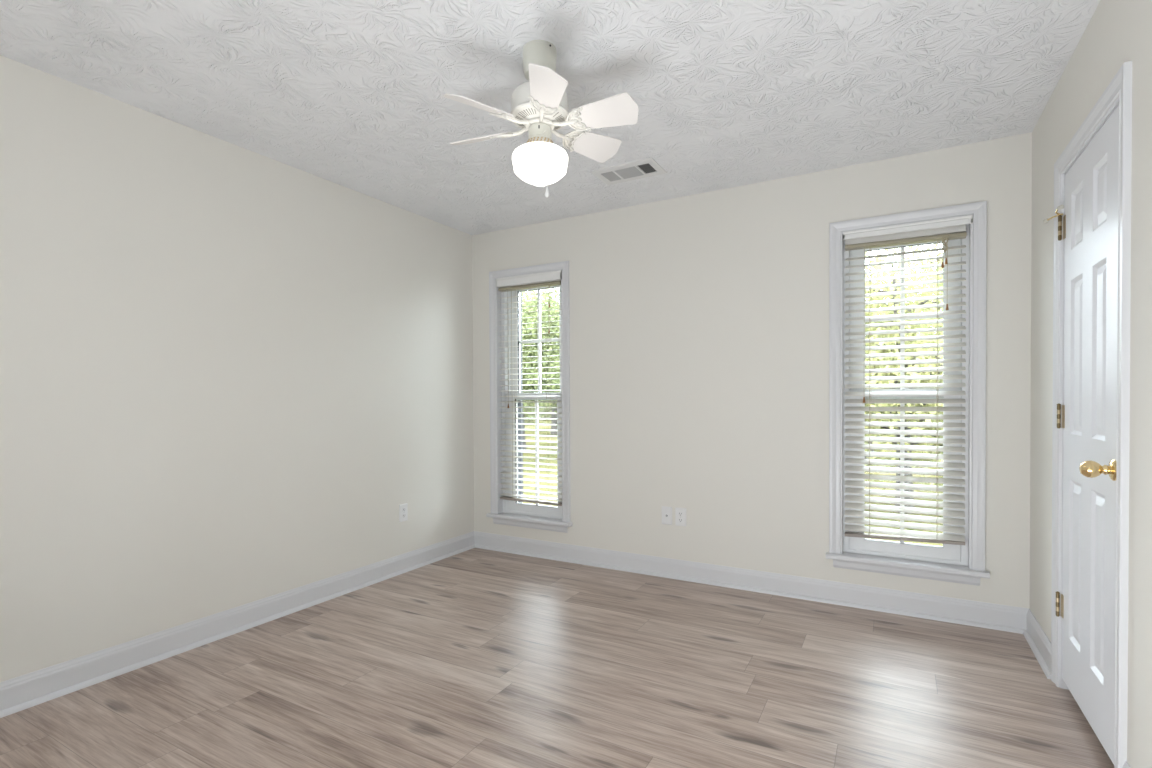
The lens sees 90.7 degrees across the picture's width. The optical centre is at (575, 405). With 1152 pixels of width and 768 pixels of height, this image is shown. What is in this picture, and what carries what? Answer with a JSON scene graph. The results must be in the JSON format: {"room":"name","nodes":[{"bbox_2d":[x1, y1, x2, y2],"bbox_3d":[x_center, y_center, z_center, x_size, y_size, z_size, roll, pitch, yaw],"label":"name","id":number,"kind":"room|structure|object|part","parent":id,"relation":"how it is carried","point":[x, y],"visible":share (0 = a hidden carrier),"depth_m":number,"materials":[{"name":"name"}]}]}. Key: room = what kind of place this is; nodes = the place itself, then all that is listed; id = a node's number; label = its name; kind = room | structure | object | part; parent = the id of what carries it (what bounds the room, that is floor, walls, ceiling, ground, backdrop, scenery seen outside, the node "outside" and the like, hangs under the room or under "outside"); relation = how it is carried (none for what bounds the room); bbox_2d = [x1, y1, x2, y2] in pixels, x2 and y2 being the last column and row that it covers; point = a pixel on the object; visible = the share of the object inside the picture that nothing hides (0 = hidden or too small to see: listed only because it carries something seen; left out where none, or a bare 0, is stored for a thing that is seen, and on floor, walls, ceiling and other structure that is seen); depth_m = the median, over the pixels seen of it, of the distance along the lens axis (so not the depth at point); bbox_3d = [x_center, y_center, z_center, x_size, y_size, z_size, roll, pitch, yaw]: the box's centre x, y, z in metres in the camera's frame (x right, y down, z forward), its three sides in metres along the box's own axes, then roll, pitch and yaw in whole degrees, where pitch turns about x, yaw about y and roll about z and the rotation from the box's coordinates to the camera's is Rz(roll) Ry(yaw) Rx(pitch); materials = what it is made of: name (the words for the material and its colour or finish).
{"room":"empty bedroom","nodes":[
{"label":"empty bedroom","id":0,"kind":"room"},
{"bbox_2d":[0,55,473,681],"bbox_3d":[-2.033,-0.080,2.428,0.150,2.440,4.752,0,1,29],"label":"wall","id":1,"kind":"structure","parent":0,"point":[228,371],"depth_m":2.68,"materials":[{"name":"white paint"}]},
{"bbox_2d":[0,531,474,717],"bbox_3d":[-1.949,1.079,2.399,0.029,0.121,4.752,0,1,29],"label":"baseboard","id":2,"kind":"structure","parent":1,"relation":"attached to","point":[17,694],"depth_m":2.68,"materials":[{"name":"white paint"}]},
{"bbox_2d":[399,503,407,521],"bbox_3d":[-1.159,0.720,3.829,0.008,0.116,0.072,0,1,29],"label":"electrical outlet","id":3,"kind":"object","parent":1,"relation":"attached to","point":[403,508],"visible":1,"depth_m":3.82,"materials":[{"name":"white plastic"}]},
{"bbox_2d":[0,0,1099,234],"bbox_3d":[-0.092,-1.371,1.321,4.614,0.150,5.052,0,1,29],"label":"ceiling","id":4,"kind":"structure","parent":0,"point":[349,94],"depth_m":2.26,"materials":[{"name":"white paint"}]},
{"bbox_2d":[444,40,638,196],"bbox_3d":[-0.132,-1.017,2.093,0.742,0.576,0.698,0,1,29],"label":"ceiling fan","id":5,"kind":"object","parent":4,"relation":"hanging from","point":[539,106],"visible":1,"depth_m":2.03,"materials":[{"name":"white metal"}]},
{"bbox_3d":[-0.332,-1.023,1.937,0.239,0.054,0.123,-1,1,-38],"label":"fan blade","id":6,"kind":"part","parent":5,"relation":"part of","materials":[{"name":"white wood"}]},
{"bbox_3d":[-0.370,-1.026,2.180,0.242,0.054,0.128,0,1,29],"label":"fan blade","id":7,"kind":"part","parent":5,"relation":"part of","materials":[{"name":"white wood"}]},
{"bbox_3d":[-0.133,-1.045,2.093,0.202,0.022,0.202,0,1,29],"label":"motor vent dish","id":8,"kind":"part","parent":5,"relation":"part of","materials":[{"name":"white metal"}]},
{"bbox_3d":[-0.132,-0.881,2.095,0.206,0.140,0.206,0,1,29],"label":"glass globe","id":9,"kind":"part","parent":5,"relation":"part of","materials":[{"name":"white glass"}]},
{"bbox_3d":[-0.097,-1.023,1.842,0.123,0.054,0.239,0,1,-8],"label":"fan blade","id":10,"kind":"part","parent":5,"relation":"part of","materials":[{"name":"white wood"}]},
{"bbox_3d":[0.068,-1.029,2.249,0.239,0.054,0.123,-1,1,-38],"label":"fan blade","id":11,"kind":"part","parent":5,"relation":"part of","materials":[{"name":"white wood"}]},
{"bbox_3d":[0.106,-1.026,2.005,0.242,0.054,0.128,0,1,29],"label":"fan blade","id":12,"kind":"part","parent":5,"relation":"part of","materials":[{"name":"white wood"}]},
{"bbox_2d":[590,157,666,184],"bbox_3d":[0.297,-1.318,3.215,0.372,0.007,0.235,0,1,29],"label":"ceiling vent","id":13,"kind":"object","parent":4,"relation":"in","point":[647,167],"visible":1,"depth_m":3.20,"materials":[{"name":"white metal"}]},
{"bbox_2d":[0,548,1113,767],"bbox_3d":[-0.079,1.204,1.353,4.614,0.120,5.052,0,1,29],"label":"floor","id":14,"kind":"structure","parent":0,"point":[475,657],"depth_m":2.26,"materials":[{"name":"laminate"}]},
{"bbox_2d":[472,132,1031,608],"bbox_3d":[0.741,-0.110,3.683,3.764,2.440,0.150,0,1,29],"label":"wall","id":15,"kind":"structure","parent":0,"point":[699,323],"depth_m":3.45,"materials":[{"name":"white paint"}]},
{"bbox_2d":[486,261,571,532],"bbox_3d":[-0.317,-0.059,4.265,0.730,1.931,0.230,0,1,29],"label":"window","id":16,"kind":"structure","parent":15,"relation":"in","point":[504,512],"depth_m":4.34,"materials":[{"name":"white paint"}]},
{"bbox_2d":[496,270,561,505],"bbox_3d":[-0.334,-0.122,4.221,0.578,1.687,0.076,0,1,29],"label":"window blind","id":17,"kind":"object","parent":16,"relation":"attached to","point":[551,278],"visible":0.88,"depth_m":4.22,"materials":[{"name":"white plastic"}]},
{"bbox_3d":[-0.467,-0.086,4.308,0.008,1.592,0.055,0,1,29],"label":"ladder cord","id":18,"kind":"part","parent":17,"relation":"part of","materials":[{"name":"white fabric"}]},
{"bbox_3d":[-0.342,-0.886,4.221,0.546,0.023,0.053,0,1,29],"label":"rail","id":19,"kind":"part","parent":17,"relation":"part of","materials":[{"name":"beige plastic"}]},
{"bbox_3d":[-0.332,0.710,4.245,0.546,0.023,0.052,0,1,29],"label":"rail","id":20,"kind":"part","parent":17,"relation":"part of","materials":[{"name":"beige plastic"}]},
{"bbox_3d":[-0.200,-0.085,4.159,0.008,1.592,0.055,0,1,29],"label":"ladder cord","id":21,"kind":"part","parent":17,"relation":"part of","materials":[{"name":"white fabric"}]},
{"bbox_3d":[-0.298,-0.067,4.297,0.574,1.790,0.100,0,1,29],"label":"frame","id":22,"kind":"part","parent":16,"relation":"part of","materials":[{"name":"white wood"}]},
{"bbox_3d":[-0.309,0.358,4.279,0.512,0.900,0.037,0,1,29],"label":"sash","id":23,"kind":"part","parent":16,"relation":"part of","materials":[{"name":"white wood"}]},
{"bbox_3d":[-0.293,-0.485,4.305,0.502,0.889,0.039,0,1,29],"label":"sash","id":24,"kind":"part","parent":16,"relation":"part of","materials":[{"name":"white wood"}]},
{"bbox_2d":[662,506,671,524],"bbox_3d":[0.587,0.713,3.687,0.072,0.116,0.016,0,1,29],"label":"cable jack plate","id":25,"kind":"object","parent":15,"relation":"attached to","point":[666,511],"visible":1,"depth_m":3.69,"materials":[{"name":"white plastic"}]},
{"bbox_2d":[675,507,685,526],"bbox_3d":[0.671,0.713,3.645,0.072,0.116,0.008,0,1,29],"label":"electrical outlet","id":26,"kind":"object","parent":15,"relation":"attached to","point":[680,513],"visible":1,"depth_m":3.64,"materials":[{"name":"white plastic"}]},
{"bbox_2d":[474,531,1028,633],"bbox_3d":[0.703,1.051,3.620,3.464,0.121,0.029,0,1,29],"label":"baseboard","id":27,"kind":"structure","parent":15,"relation":"attached to","point":[1006,618],"depth_m":3.34,"materials":[{"name":"white paint"}]},
{"bbox_2d":[826,201,989,585],"bbox_3d":[1.778,-0.056,3.092,0.750,1.934,0.230,0,1,29],"label":"window","id":28,"kind":"structure","parent":15,"relation":"in","point":[963,564],"depth_m":3.02,"materials":[{"name":"white paint"}]},
{"bbox_3d":[1.785,0.362,3.107,0.526,0.900,0.037,0,1,29],"label":"sash","id":29,"kind":"part","parent":28,"relation":"part of","materials":[{"name":"white wood"}]},
{"bbox_3d":[1.801,-0.480,3.133,0.516,0.889,0.039,0,1,29],"label":"sash","id":30,"kind":"part","parent":28,"relation":"part of","materials":[{"name":"white wood"}]},
{"bbox_3d":[1.796,-0.063,3.124,0.588,1.790,0.100,0,1,29],"label":"frame","id":31,"kind":"part","parent":28,"relation":"part of","materials":[{"name":"white wood"}]},
{"bbox_2d":[843,215,972,544],"bbox_3d":[1.760,-0.114,3.049,0.592,1.693,0.076,0,1,29],"label":"window blind","id":32,"kind":"object","parent":28,"relation":"attached to","point":[954,228],"visible":1,"depth_m":3.05,"materials":[{"name":"white plastic"}]},
{"bbox_3d":[1.581,-0.463,3.120,0.003,0.837,0.002,0,1,29],"label":"pull cord","id":33,"kind":"part","parent":32,"relation":"part of","materials":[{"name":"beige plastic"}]},
{"bbox_3d":[1.624,-0.081,3.138,0.008,1.592,0.055,0,1,29],"label":"ladder cord","id":34,"kind":"part","parent":32,"relation":"part of","materials":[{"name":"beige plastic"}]},
{"bbox_3d":[1.762,0.715,3.072,0.560,0.035,0.052,0,1,29],"label":"rail","id":35,"kind":"part","parent":32,"relation":"part of","materials":[{"name":"beige plastic"}]},
{"bbox_3d":[1.752,-0.880,3.048,0.560,0.032,0.053,0,1,29],"label":"rail","id":36,"kind":"part","parent":32,"relation":"part of","materials":[{"name":"beige plastic"}]},
{"bbox_3d":[1.898,-0.081,2.984,0.008,1.592,0.055,0,1,29],"label":"ladder cord","id":37,"kind":"part","parent":32,"relation":"part of","materials":[{"name":"white fabric"}]},
{"bbox_3d":[1.902,-0.812,2.931,0.031,0.148,0.014,0,1,29],"label":"pull cord","id":38,"kind":"part","parent":32,"relation":"part of","materials":[{"name":"white fabric"}]},
{"bbox_2d":[1030,0,1151,767],"bbox_3d":[1.120,-0.073,0.662,0.150,2.440,4.752,0,1,29],"label":"wall","id":39,"kind":"structure","parent":0,"point":[1118,32],"depth_m":1.63,"materials":[{"name":"white paint"}]},
{"bbox_2d":[1023,609,1050,678],"bbox_3d":[2.079,1.058,2.561,0.029,0.121,0.533,0,1,29],"label":"baseboard","id":40,"kind":"structure","parent":39,"relation":"attached to","point":[1038,641],"depth_m":2.54,"materials":[{"name":"white paint"}]},
{"bbox_2d":[1043,61,1131,767],"bbox_3d":[1.791,0.078,1.940,0.228,2.099,0.807,0,1,29],"label":"door","id":41,"kind":"structure","parent":39,"relation":"in","point":[1092,216],"depth_m":1.90,"materials":[{"name":"white paint"}]},
{"bbox_3d":[1.590,0.195,1.742,0.071,0.054,0.054,0,1,29],"label":"knob","id":42,"kind":"part","parent":41,"relation":"part of","materials":[{"name":"gold metal"}]},
{"bbox_2d":[1122,761,1130,767],"bbox_3d":[0.721,1.095,0.137,0.029,0.121,3.415,0,1,29],"label":"baseboard","id":43,"kind":"structure","parent":39,"relation":"attached to","point":[1125,765],"depth_m":1.61,"materials":[{"name":"white paint"}]},
{"label":"outside","id":44,"kind":"structure","parent":0,"visible":0},
{"bbox_2d":[518,417,942,545],"bbox_3d":[13.205,0.992,49.171,115.000,0.200,91.328,0,1,29],"label":"lawn","id":45,"kind":"structure","parent":44,"point":[548,421],"depth_m":11.11,"materials":[{"name":"green plant"}]},
{"bbox_2d":[524,403,550,423],"bbox_3d":[-3.833,-0.455,35.548,5.347,3.306,5.304,0,1,29],"label":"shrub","id":46,"kind":"object","parent":45,"relation":"on","point":[525,416],"visible":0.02,"depth_m":34.80,"materials":[{"name":"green plant"}]},
{"bbox_2d":[522,289,559,449],"bbox_3d":[-1.314,-1.268,17.120,4.763,5.378,6.261,0,1,5],"label":"leafy tree","id":47,"kind":"object","parent":45,"relation":"on","point":[527,355],"visible":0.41,"depth_m":16.07,"materials":[{"name":"green plant"}]},
{"bbox_2d":[522,288,559,434],"bbox_3d":[-0.980,-2.416,25.007,7.261,7.467,6.490,-1,1,-37],"label":"leafy tree","id":48,"kind":"object","parent":45,"relation":"on","point":[554,403],"visible":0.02,"depth_m":24.95,"materials":[{"name":"green plant"}]},
{"bbox_2d":[530,400,551,417],"bbox_3d":[-2.230,-0.613,42.406,4.479,3.434,5.033,0,1,29],"label":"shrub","id":49,"kind":"object","parent":45,"relation":"on","point":[549,410],"visible":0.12,"depth_m":41.50,"materials":[{"name":"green plant"}]},
{"bbox_2d":[865,243,942,513],"bbox_3d":[4.441,-0.644,7.794,4.491,4.311,4.666,-1,1,-41],"label":"leafy tree","id":50,"kind":"object","parent":45,"relation":"on","point":[878,275],"visible":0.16,"depth_m":7.61,"materials":[{"name":"green plant"}]},
{"bbox_2d":[865,248,942,458],"bbox_3d":[7.420,-1.461,14.058,5.808,5.754,6.537,0,1,19],"label":"leafy tree","id":51,"kind":"object","parent":45,"relation":"on","point":[877,253],"visible":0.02,"depth_m":12.99,"materials":[{"name":"green plant"}]},
{"bbox_2d":[875,246,942,349],"bbox_3d":[16.094,-3.277,24.466,8.807,9.036,8.601,-1,1,-34],"label":"leafy tree","id":52,"kind":"object","parent":45,"relation":"on","point":[920,272],"visible":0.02,"depth_m":23.78,"materials":[{"name":"green plant"}]},
{"bbox_2d":[916,406,942,437],"bbox_3d":[11.918,0.226,18.206,2.380,2.234,3.247,-1,1,-24],"label":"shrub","id":53,"kind":"object","parent":45,"relation":"on","point":[932,436],"visible":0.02,"depth_m":18.06,"materials":[{"name":"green plant"}]}
]}

